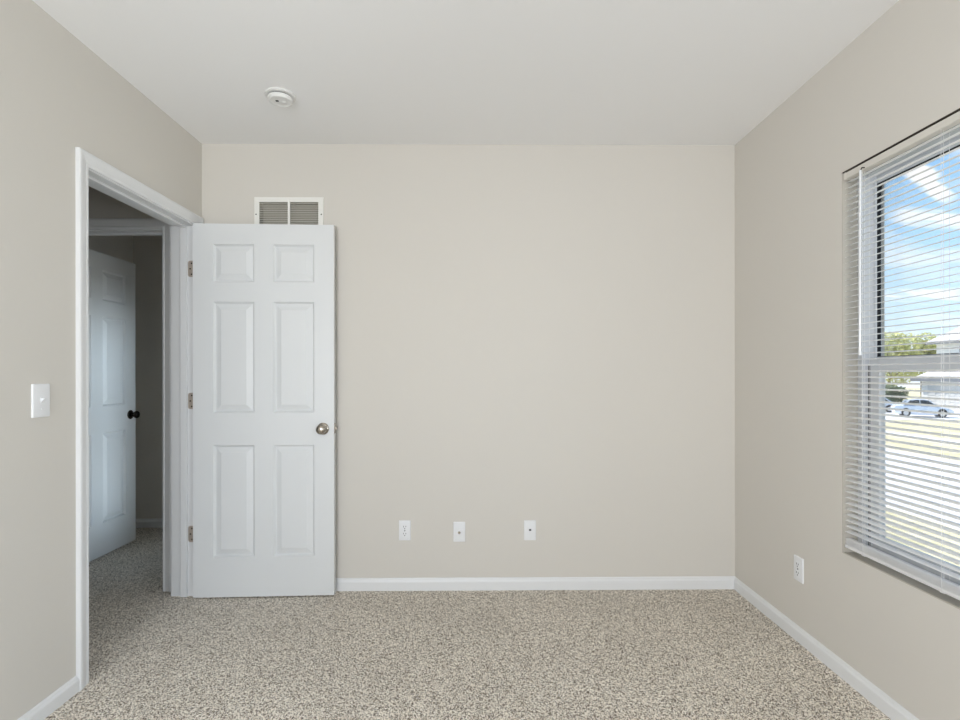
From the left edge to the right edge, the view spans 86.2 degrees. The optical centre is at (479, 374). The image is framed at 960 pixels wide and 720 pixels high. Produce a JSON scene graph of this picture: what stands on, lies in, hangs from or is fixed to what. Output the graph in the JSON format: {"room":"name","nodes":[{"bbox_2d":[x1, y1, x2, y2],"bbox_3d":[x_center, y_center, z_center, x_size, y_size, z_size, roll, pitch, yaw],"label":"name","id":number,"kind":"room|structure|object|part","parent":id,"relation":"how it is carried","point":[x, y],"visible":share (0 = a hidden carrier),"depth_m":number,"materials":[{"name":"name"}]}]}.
{"room":"empty bedroom","nodes":[
{"label":"empty bedroom","id":0,"kind":"room"},
{"bbox_2d":[0,0,201,719],"bbox_3d":[-1.605,-0.035,0.789,0.130,2.524,4.506,0,0,-1],"label":"wall","id":1,"kind":"structure","parent":0,"point":[57,96],"depth_m":1.83,"materials":[{"name":"grey paint"}]},
{"bbox_2d":[31,384,49,417],"bbox_3d":[-1.540,0.091,1.808,0.018,0.118,0.073,0,0,-1],"label":"light switch","id":2,"kind":"object","parent":1,"relation":"attached to","point":[40,393],"visible":1,"depth_m":1.80,"materials":[{"name":"white plastic"}]},
{"bbox_2d":[17,675,78,719],"bbox_3d":[-1.527,1.190,0.253,0.014,0.072,3.432,0,0,-1],"label":"baseboard","id":3,"kind":"structure","parent":1,"relation":"attached to","point":[47,706],"depth_m":1.85,"materials":[{"name":"white paint"}]},
{"bbox_2d":[75,147,203,690],"bbox_3d":[-2.074,0.177,2.484,1.072,2.100,1.036,0,0,-1],"label":"door frame","id":4,"kind":"structure","parent":1,"relation":"attached to","point":[90,170],"depth_m":2.80,"materials":[{"name":"white paint"}]},
{"bbox_3d":[-1.542,0.176,1.998,0.017,2.100,0.056,0,0,-1],"label":"casing","id":5,"kind":"part","parent":4,"relation":"part of","materials":[{"name":"white paint"}]},
{"bbox_3d":[-2.168,-0.846,2.873,0.891,0.056,0.017,0,0,-1],"label":"head casing","id":6,"kind":"part","parent":4,"relation":"part of","materials":[{"name":"white paint"}]},
{"bbox_3d":[-1.547,-0.847,2.421,0.017,0.056,0.903,0,0,-1],"label":"head casing","id":7,"kind":"part","parent":4,"relation":"part of","materials":[{"name":"white paint"}]},
{"bbox_3d":[-1.749,0.176,2.876,0.056,2.100,0.017,0,0,-1],"label":"casing","id":8,"kind":"part","parent":4,"relation":"part of","materials":[{"name":"white paint"}]},
{"bbox_3d":[-1.696,0.176,2.844,0.017,2.100,0.056,0,0,-1],"label":"casing","id":9,"kind":"part","parent":4,"relation":"part of","materials":[{"name":"white paint"}]},
{"bbox_2d":[188,223,336,597],"bbox_3d":[-1.189,0.194,2.795,0.811,2.026,0.135,0,0,-3],"label":"door","id":10,"kind":"structure","parent":4,"relation":"attached to","point":[262,399],"depth_m":2.79,"materials":[{"name":"white paint"}]},
{"bbox_3d":[-0.853,0.295,2.767,0.054,0.054,0.050,0,0,-3],"label":"knob","id":11,"kind":"part","parent":10,"relation":"part of","materials":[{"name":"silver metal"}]},
{"bbox_2d":[89,236,132,262],"bbox_3d":[-2.806,-0.034,3.541,0.100,2.524,1.092,0,0,-1],"label":"wall","id":12,"kind":"structure","parent":0,"point":[120,247],"depth_m":3.88,"materials":[{"name":"grey paint"}]},
{"bbox_2d":[89,249,139,561],"bbox_3d":[-2.532,0.199,3.378,0.154,2.020,0.768,0,0,-1],"label":"door","id":13,"kind":"structure","parent":12,"relation":"in","point":[113,414],"depth_m":3.51,"materials":[{"name":"white paint"}]},
{"bbox_3d":[-2.483,0.288,3.702,0.050,0.054,0.054,0,0,-1],"label":"knob","id":14,"kind":"part","parent":13,"relation":"part of","materials":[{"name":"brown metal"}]},
{"bbox_2d":[133,236,162,518],"bbox_3d":[-2.181,-0.035,4.173,1.362,2.524,0.160,0,0,-1],"label":"wall","id":15,"kind":"structure","parent":0,"point":[147,250],"depth_m":4.09,"materials":[{"name":"grey paint"}]},
{"bbox_2d":[136,519,162,527],"bbox_3d":[-2.229,1.188,4.086,1.062,0.079,0.014,0,0,-1],"label":"baseboard","id":16,"kind":"structure","parent":15,"relation":"attached to","point":[140,523],"depth_m":4.08,"materials":[{"name":"white paint"}]},
{"bbox_2d":[89,144,734,577],"bbox_3d":[-1.439,-0.036,2.963,5.775,2.524,0.160,0,0,-1],"label":"wall","id":17,"kind":"structure","parent":0,"point":[545,334],"depth_m":2.90,"materials":[{"name":"grey paint"}]},
{"bbox_2d":[254,197,323,224],"bbox_3d":[-1.070,-0.878,2.915,0.385,0.236,0.076,0,0,-1],"label":"air vent","id":18,"kind":"object","parent":17,"relation":"in","point":[267,210],"visible":0.68,"depth_m":2.89,"materials":[{"name":"white metal"}]},
{"bbox_2d":[399,520,410,539],"bbox_3d":[-0.420,0.878,2.888,0.067,0.112,0.008,0,0,-1],"label":"power outlet","id":19,"kind":"object","parent":17,"relation":"attached to","point":[404,525],"visible":1,"depth_m":2.89,"materials":[{"name":"white plastic"}]},
{"bbox_2d":[453,522,464,541],"bbox_3d":[-0.113,0.887,2.887,0.067,0.112,0.016,0,0,-1],"label":"outlet","id":20,"kind":"object","parent":17,"relation":"attached to","point":[458,527],"visible":1,"depth_m":2.89,"materials":[{"name":"white plastic"}]},
{"bbox_2d":[524,520,535,539],"bbox_3d":[0.286,0.879,2.894,0.067,0.112,0.009,0,0,-1],"label":"outlet","id":21,"kind":"object","parent":17,"relation":"attached to","point":[529,525],"visible":1,"depth_m":2.89,"materials":[{"name":"white plastic"}]},
{"bbox_2d":[336,576,734,590],"bbox_3d":[-0.053,1.185,2.889,3.008,0.080,0.014,0,0,-1],"label":"baseboard","id":22,"kind":"structure","parent":17,"relation":"attached to","point":[666,582],"depth_m":2.89,"materials":[{"name":"white paint"}]},
{"bbox_2d":[32,0,898,144],"bbox_3d":[-1.381,-1.397,1.309,6.065,0.200,5.902,0,0,-1],"label":"ceiling","id":23,"kind":"structure","parent":0,"point":[458,72],"depth_m":2.12,"materials":[{"name":"white paint"}]},
{"bbox_2d":[264,87,295,107],"bbox_3d":[-0.924,-1.282,2.384,0.138,0.032,0.138,0,0,-1],"label":"smoke detector","id":24,"kind":"object","parent":23,"relation":"attached to","point":[277,96],"visible":1,"depth_m":2.36,"materials":[{"name":"white plastic"}]},
{"bbox_2d":[44,528,890,719],"bbox_3d":[-1.388,1.281,1.319,6.045,0.131,5.882,0,0,-1],"label":"floor","id":25,"kind":"structure","parent":0,"point":[697,654],"depth_m":2.19,"materials":[{"name":"carpet"}]},
{"bbox_2d":[735,0,959,719],"bbox_3d":[1.554,-0.039,0.737,0.170,2.524,4.666,0,0,-1],"label":"wall","id":26,"kind":"structure","parent":0,"point":[900,76],"depth_m":2.19,"materials":[{"name":"grey paint"}]},
{"bbox_2d":[794,554,803,583],"bbox_3d":[1.451,0.885,2.335,0.008,0.112,0.067,0,0,-1],"label":"power outlet","id":27,"kind":"object","parent":26,"relation":"attached to","point":[798,562],"visible":1,"depth_m":2.33,"materials":[{"name":"white plastic"}]},
{"bbox_2d":[734,577,918,719],"bbox_3d":[1.463,1.184,0.736,0.014,0.077,4.346,0,0,-1],"label":"baseboard","id":28,"kind":"structure","parent":26,"relation":"attached to","point":[867,689],"depth_m":2.11,"materials":[{"name":"white paint"}]},
{"bbox_2d":[842,172,959,609],"bbox_3d":[1.546,-0.048,1.612,0.170,1.527,0.901,0,0,-1],"label":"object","id":29,"kind":"object","parent":26,"relation":"attached to","point":[899,576],"visible":0.4,"depth_m":2.06,"materials":[{"name":"beige paint"}]},
{"bbox_2d":[857,124,959,584],"bbox_3d":[1.567,-0.048,1.612,0.092,1.519,0.893,0,0,-1],"label":"window","id":30,"kind":"structure","parent":29,"relation":"in","point":[873,318],"depth_m":2.01,"materials":[{"name":"grey plastic"}]},
{"bbox_3d":[1.584,-0.411,1.613,0.004,0.688,0.841,0,0,-1],"label":"pane","id":31,"kind":"part","parent":30,"relation":"part of","materials":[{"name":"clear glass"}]},
{"bbox_2d":[844,111,959,599],"bbox_3d":[1.466,-0.057,1.611,0.054,1.498,0.885,0,0,-1],"label":"window blind","id":32,"kind":"object","parent":30,"relation":"attached to","point":[943,585],"visible":1,"depth_m":1.76,"materials":[{"name":"grey plastic"}]},
{"bbox_3d":[1.474,-0.046,1.962,0.001,1.464,0.001,0,0,-1],"label":"lift cord","id":33,"kind":"part","parent":32,"relation":"part of","materials":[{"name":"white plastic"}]},
{"bbox_3d":[1.474,-0.046,1.956,0.028,1.464,0.001,0,0,-1],"label":"ladder cord","id":34,"kind":"part","parent":32,"relation":"part of","materials":[{"name":"white fabric"}]},
{"bbox_3d":[1.478,0.683,1.611,0.027,0.013,0.879,0,0,-1],"label":"rail","id":35,"kind":"part","parent":32,"relation":"part of","materials":[{"name":"white plastic"}]},
{"bbox_3d":[1.476,-0.790,1.611,0.029,0.025,0.885,0,0,-1],"label":"head rail","id":36,"kind":"part","parent":32,"relation":"part of","materials":[{"name":"grey plastic"}]},
{"bbox_3d":[1.477,-0.046,1.631,0.001,1.464,0.001,0,0,-1],"label":"lift cord","id":37,"kind":"part","parent":32,"relation":"part of","materials":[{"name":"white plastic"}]},
{"bbox_3d":[1.477,-0.046,1.625,0.028,1.464,0.001,0,0,-1],"label":"ladder cord","id":38,"kind":"part","parent":32,"relation":"part of","materials":[{"name":"white fabric"}]},
{"bbox_3d":[1.552,0.308,1.612,0.026,0.736,0.809,0,0,-1],"label":"sash","id":39,"kind":"part","parent":30,"relation":"part of","materials":[{"name":"grey plastic"}]},
{"bbox_3d":[1.593,-0.048,1.613,0.040,1.519,0.893,0,0,-1],"label":"frame","id":40,"kind":"part","parent":30,"relation":"part of","materials":[{"name":"grey plastic"}]},
{"bbox_3d":[1.587,-0.403,1.613,0.026,0.756,0.872,0,0,-1],"label":"sash","id":41,"kind":"part","parent":30,"relation":"part of","materials":[{"name":"grey plastic"}]},
{"bbox_2d":[843,108,959,172],"bbox_3d":[1.546,-0.809,1.612,0.169,0.004,0.901,0,0,-1],"label":"blind headrail","id":42,"kind":"object","parent":26,"relation":"attached to","point":[957,110],"visible":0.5,"depth_m":1.75,"materials":[{"name":"white paint"}]},
{"label":"outside","id":43,"kind":"structure","parent":0,"visible":0},
{"bbox_2d":[885,387,959,566],"bbox_3d":[60.384,3.798,50.533,118.355,0.300,220.000,0,0,-1],"label":"lawn","id":44,"kind":"structure","parent":43,"point":[916,394],"depth_m":25.97,"materials":[{"name":"green plant"}]},
{"bbox_2d":[885,385,895,401],"bbox_3d":[43.072,2.342,56.251,4.226,2.895,3.254,0,0,-1],"label":"shrub","id":45,"kind":"object","parent":44,"relation":"on","point":[888,387],"visible":0.02,"depth_m":55.07,"materials":[{"name":"green plant"}]},
{"bbox_2d":[885,384,908,401],"bbox_3d":[46.572,2.402,58.422,3.169,2.792,3.647,0,0,-1],"label":"shrub","id":46,"kind":"object","parent":44,"relation":"on","point":[896,393],"visible":0.17,"depth_m":57.24,"materials":[{"name":"green plant"}]},
{"bbox_2d":[885,332,922,385],"bbox_3d":[58.142,-1.230,72.939,7.913,9.765,8.753,0,0,28],"label":"tree","id":47,"kind":"object","parent":44,"relation":"on","point":[896,335],"visible":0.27,"depth_m":71.22,"materials":[{"name":"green plant"}]},
{"bbox_2d":[898,332,935,396],"bbox_3d":[67.717,-1.391,78.252,7.539,10.067,6.497,0,0,-1],"label":"tree","id":48,"kind":"object","parent":44,"relation":"on","point":[926,338],"visible":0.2,"depth_m":76.86,"materials":[{"name":"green plant"}]},
{"bbox_2d":[910,327,959,409],"bbox_3d":[57.623,-1.661,51.384,17.600,10.625,18.000,0,0,-1],"label":"house","id":49,"kind":"structure","parent":44,"relation":"on","point":[952,336],"depth_m":56.04,"materials":[{"name":"white"}]},
{"bbox_3d":[49.417,1.323,55.999,0.038,0.500,0.855,0,0,-1],"label":"raised panel","id":50,"kind":"part","parent":49,"relation":"part of","materials":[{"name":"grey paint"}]},
{"bbox_3d":[49.489,2.316,54.313,0.075,2.688,4.500,0,0,-1],"label":"garage door","id":51,"kind":"part","parent":49,"relation":"part of","materials":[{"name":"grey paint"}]},
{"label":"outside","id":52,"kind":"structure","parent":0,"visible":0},
{"bbox_2d":[885,431,959,445],"bbox_3d":[25.438,3.697,50.226,1.750,0.080,220.000,0,0,-1],"label":"sidewalk","id":53,"kind":"structure","parent":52,"point":[885,431],"depth_m":29.81,"materials":[{"name":"concrete"}]},
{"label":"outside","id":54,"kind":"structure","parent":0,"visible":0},
{"bbox_2d":[885,448,959,530],"bbox_3d":[15.563,3.712,50.139,9.000,0.070,220.000,0,0,-1],"label":"street","id":55,"kind":"structure","parent":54,"point":[886,449],"depth_m":17.17,"materials":[{"name":"grey asphalt"}]},
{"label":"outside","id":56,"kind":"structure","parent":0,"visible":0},
{"bbox_2d":[885,409,959,419],"bbox_3d":[37.946,3.683,49.336,23.250,0.080,16.000,0,0,-1],"label":"driveway","id":57,"kind":"structure","parent":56,"point":[952,417],"depth_m":43.59,"materials":[{"name":"concrete"}]},
{"bbox_2d":[885,398,892,411],"bbox_3d":[38.549,2.907,50.745,4.640,1.470,2.020,0,0,19],"label":"car","id":58,"kind":"object","parent":57,"relation":"on","point":[887,405],"visible":0.09,"depth_m":49.48,"materials":[{"name":"silver metal"}]},
{"bbox_2d":[891,399,954,417],"bbox_3d":[38.321,2.878,44.434,4.037,1.529,1.879,0,0,29],"label":"car","id":59,"kind":"object","parent":57,"relation":"on","point":[921,401],"visible":0.64,"depth_m":44.01,"materials":[{"name":"silver metal"}]}
]}

